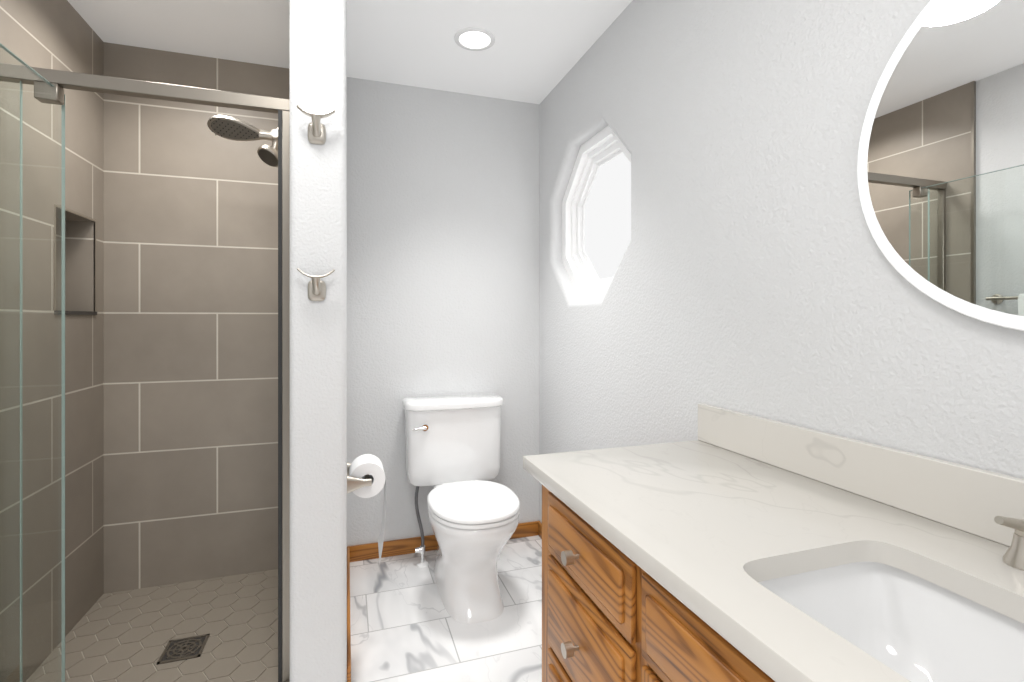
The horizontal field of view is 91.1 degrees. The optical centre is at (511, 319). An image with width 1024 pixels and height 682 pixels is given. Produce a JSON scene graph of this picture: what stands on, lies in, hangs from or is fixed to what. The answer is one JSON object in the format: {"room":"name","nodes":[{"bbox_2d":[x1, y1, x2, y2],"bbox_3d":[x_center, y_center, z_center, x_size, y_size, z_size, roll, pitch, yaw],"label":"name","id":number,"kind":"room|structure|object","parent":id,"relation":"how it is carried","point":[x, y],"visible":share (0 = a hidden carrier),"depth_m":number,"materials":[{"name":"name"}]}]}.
{"room":"bathroom","nodes":[
{"label":"bathroom","id":0,"kind":"room"},
{"bbox_2d":[0,0,103,681],"bbox_3d":[-1.167,0.000,0.164,0.100,2.420,4.240,0,0,-18],"label":"wall","id":1,"kind":"structure","parent":0,"point":[61,35],"depth_m":1.82,"materials":[{"name":"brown tile"}]},
{"bbox_2d":[54,204,96,314],"bbox_3d":[-1.754,-0.218,1.959,0.104,0.400,0.317,0,0,-18],"label":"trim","id":2,"kind":"structure","parent":1,"relation":"attached to","point":[77,312],"depth_m":1.97,"materials":[{"name":"grey tile"}]},
{"bbox_2d":[290,0,346,681],"bbox_3d":[-0.760,0.000,2.034,0.173,2.420,0.940,0,0,-18],"label":"wall","id":3,"kind":"structure","parent":0,"point":[318,390],"depth_m":1.59,"materials":[{"name":"white paint"}]},
{"bbox_2d":[207,115,277,166],"bbox_3d":[-1.010,-0.719,1.981,0.334,0.212,0.094,0,0,-18],"label":"shower head","id":4,"kind":"object","parent":3,"relation":"attached to","point":[229,128],"visible":0.75,"depth_m":1.97},
{"bbox_2d":[297,105,334,144],"bbox_3d":[-0.607,-0.602,1.558,0.111,0.099,0.060,0,0,-18],"label":"robe hook","id":5,"kind":"object","parent":3,"relation":"attached to","point":[316,131],"visible":1,"depth_m":1.56,"materials":[{"name":"silver metal"}]},
{"bbox_2d":[297,268,334,300],"bbox_3d":[-0.607,-0.107,1.558,0.111,0.099,0.060,0,0,-18],"label":"robe hook","id":6,"kind":"object","parent":3,"relation":"attached to","point":[316,288],"visible":1,"depth_m":1.57,"materials":[{"name":"silver metal"}]},
{"bbox_2d":[347,547,350,681],"bbox_3d":[-0.672,1.171,2.067,0.012,0.078,0.907,0,0,-18],"label":"baseboard","id":7,"kind":"structure","parent":3,"relation":"attached to","point":[348,625],"depth_m":1.87,"materials":[{"name":"brown wood"}]},
{"bbox_2d":[347,454,385,562],"bbox_3d":[-0.519,0.675,1.788,0.130,0.360,0.196,0,0,-18],"label":"toilet paper holder","id":8,"kind":"object","parent":3,"relation":"attached to","point":[367,485],"visible":1,"depth_m":1.74,"materials":[{"name":"white paper"}]},
{"bbox_2d":[104,42,538,593],"bbox_3d":[-0.743,0.000,2.535,2.388,2.420,0.001,0,0,-18],"label":"wall","id":9,"kind":"structure","parent":0,"point":[442,242],"depth_m":2.39,"materials":[{"name":"paint"}]},
{"bbox_2d":[347,521,539,561],"bbox_3d":[-0.333,1.171,2.662,1.030,0.078,0.012,0,0,-18],"label":"baseboard","id":10,"kind":"structure","parent":9,"relation":"attached to","point":[361,552],"depth_m":2.58,"materials":[{"name":"brown wood"}]},
{"bbox_2d":[67,0,631,103],"bbox_3d":[-0.103,-1.210,0.566,2.402,0.001,4.340,0,0,-18],"label":"ceiling","id":11,"kind":"structure","parent":0,"point":[536,51],"depth_m":2.13,"materials":[{"name":"white paint"}]},
{"bbox_2d":[454,27,494,50],"bbox_3d":[-0.160,-1.206,2.168,0.176,0.007,0.176,0,0,-18],"label":"recessed light","id":12,"kind":"object","parent":11,"relation":"in","point":[474,38],"visible":1,"depth_m":2.16,"materials":[{"name":"white plastic"}]},
{"bbox_2d":[350,535,541,681],"bbox_3d":[-0.103,1.210,0.566,2.402,0.001,4.340,0,0,-18],"label":"floor","id":13,"kind":"structure","parent":0,"point":[405,626],"depth_m":1.97,"materials":[{"name":"tile"}]},
{"bbox_2d":[26,569,289,681],"bbox_3d":[-1.253,1.204,1.941,1.003,0.012,0.971,0,0,-18],"label":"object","id":14,"kind":"structure","parent":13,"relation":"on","point":[124,636],"depth_m":1.92,"materials":[{"name":"beige tile"}]},
{"bbox_2d":[0,43,289,681],"bbox_3d":[-1.048,0.234,1.297,0.833,1.927,0.622,0,0,-18],"label":"shower door","id":15,"kind":"structure","parent":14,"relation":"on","point":[49,85],"depth_m":1.52,"materials":[{"name":"clear glass"}]},
{"bbox_2d":[157,634,209,664],"bbox_3d":[-1.189,1.197,1.825,0.132,0.008,0.132,0,0,-18],"label":"shower drain","id":16,"kind":"object","parent":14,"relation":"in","point":[183,649],"visible":1,"depth_m":1.82,"materials":[{"name":"silver metal"}]},
{"bbox_2d":[402,393,519,623],"bbox_3d":[-0.212,0.804,2.295,0.500,0.811,0.777,0,0,-18],"label":"toilet","id":17,"kind":"object","parent":13,"relation":"on","point":[452,448],"visible":1,"depth_m":2.25,"materials":[{"name":"white ceramic"}]},
{"bbox_2d":[527,471,786,681],"bbox_3d":[0.556,0.805,0.630,0.606,0.810,1.550,0,0,-18],"label":"bathroom vanity","id":18,"kind":"object","parent":13,"relation":"on","point":[607,616],"depth_m":0.91,"materials":[{"name":"wood"}]},
{"bbox_2d":[523,439,1023,681],"bbox_3d":[0.560,0.383,0.658,0.581,0.035,1.640,0,0,-18],"label":"countertop","id":19,"kind":"structure","parent":18,"relation":"on","point":[709,520],"depth_m":0.84,"materials":[{"name":"white stone"}]},
{"bbox_2d":[763,555,1023,681],"bbox_3d":[0.542,0.471,0.568,0.329,0.165,0.504,0,0,-18],"label":"sink","id":20,"kind":"object","parent":19,"relation":"in","point":[944,632],"depth_m":0.78,"materials":[{"name":"white ceramic"}]},
{"bbox_2d":[987,507,1023,570],"bbox_3d":[0.737,0.281,0.632,0.168,0.169,0.248,0,0,-18],"label":"faucet","id":21,"kind":"object","parent":19,"relation":"on","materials":[{"name":"silver metal"}]},
{"bbox_2d":[539,0,1023,522],"bbox_3d":[0.887,0.000,0.839,0.150,2.420,4.240,0,0,-18],"label":"wall","id":22,"kind":"structure","parent":0,"point":[757,274],"depth_m":1.35,"materials":[{"name":"white paint"}]},
{"bbox_2d":[538,522,541,538],"bbox_3d":[0.374,1.171,2.140,0.012,0.078,1.422,0,0,-18],"label":"baseboard","id":23,"kind":"structure","parent":22,"relation":"attached to","point":[540,529],"depth_m":2.79,"materials":[{"name":"brown wood"}]},
{"bbox_2d":[562,125,630,300],"bbox_3d":[0.429,-0.470,2.336,0.085,0.790,0.790,0,0,-18],"label":"window","id":24,"kind":"structure","parent":22,"relation":"in","point":[596,220],"depth_m":2.45,"materials":[{"name":"white glass"}]},
{"bbox_2d":[698,403,1023,538],"bbox_3d":[0.827,0.310,0.745,0.020,0.110,1.640,0,0,-18],"label":"backsplash","id":25,"kind":"structure","parent":22,"relation":"attached to","point":[961,496],"depth_m":1.01,"materials":[{"name":"white stone"}]},
{"bbox_2d":[857,0,1023,330],"bbox_3d":[0.831,-0.310,0.731,0.019,0.670,0.670,0,0,-18],"label":"round mirror","id":26,"kind":"object","parent":22,"relation":"attached to","point":[940,169],"visible":0.98,"depth_m":0.88,"materials":[{"name":"white mirror"}]}
]}

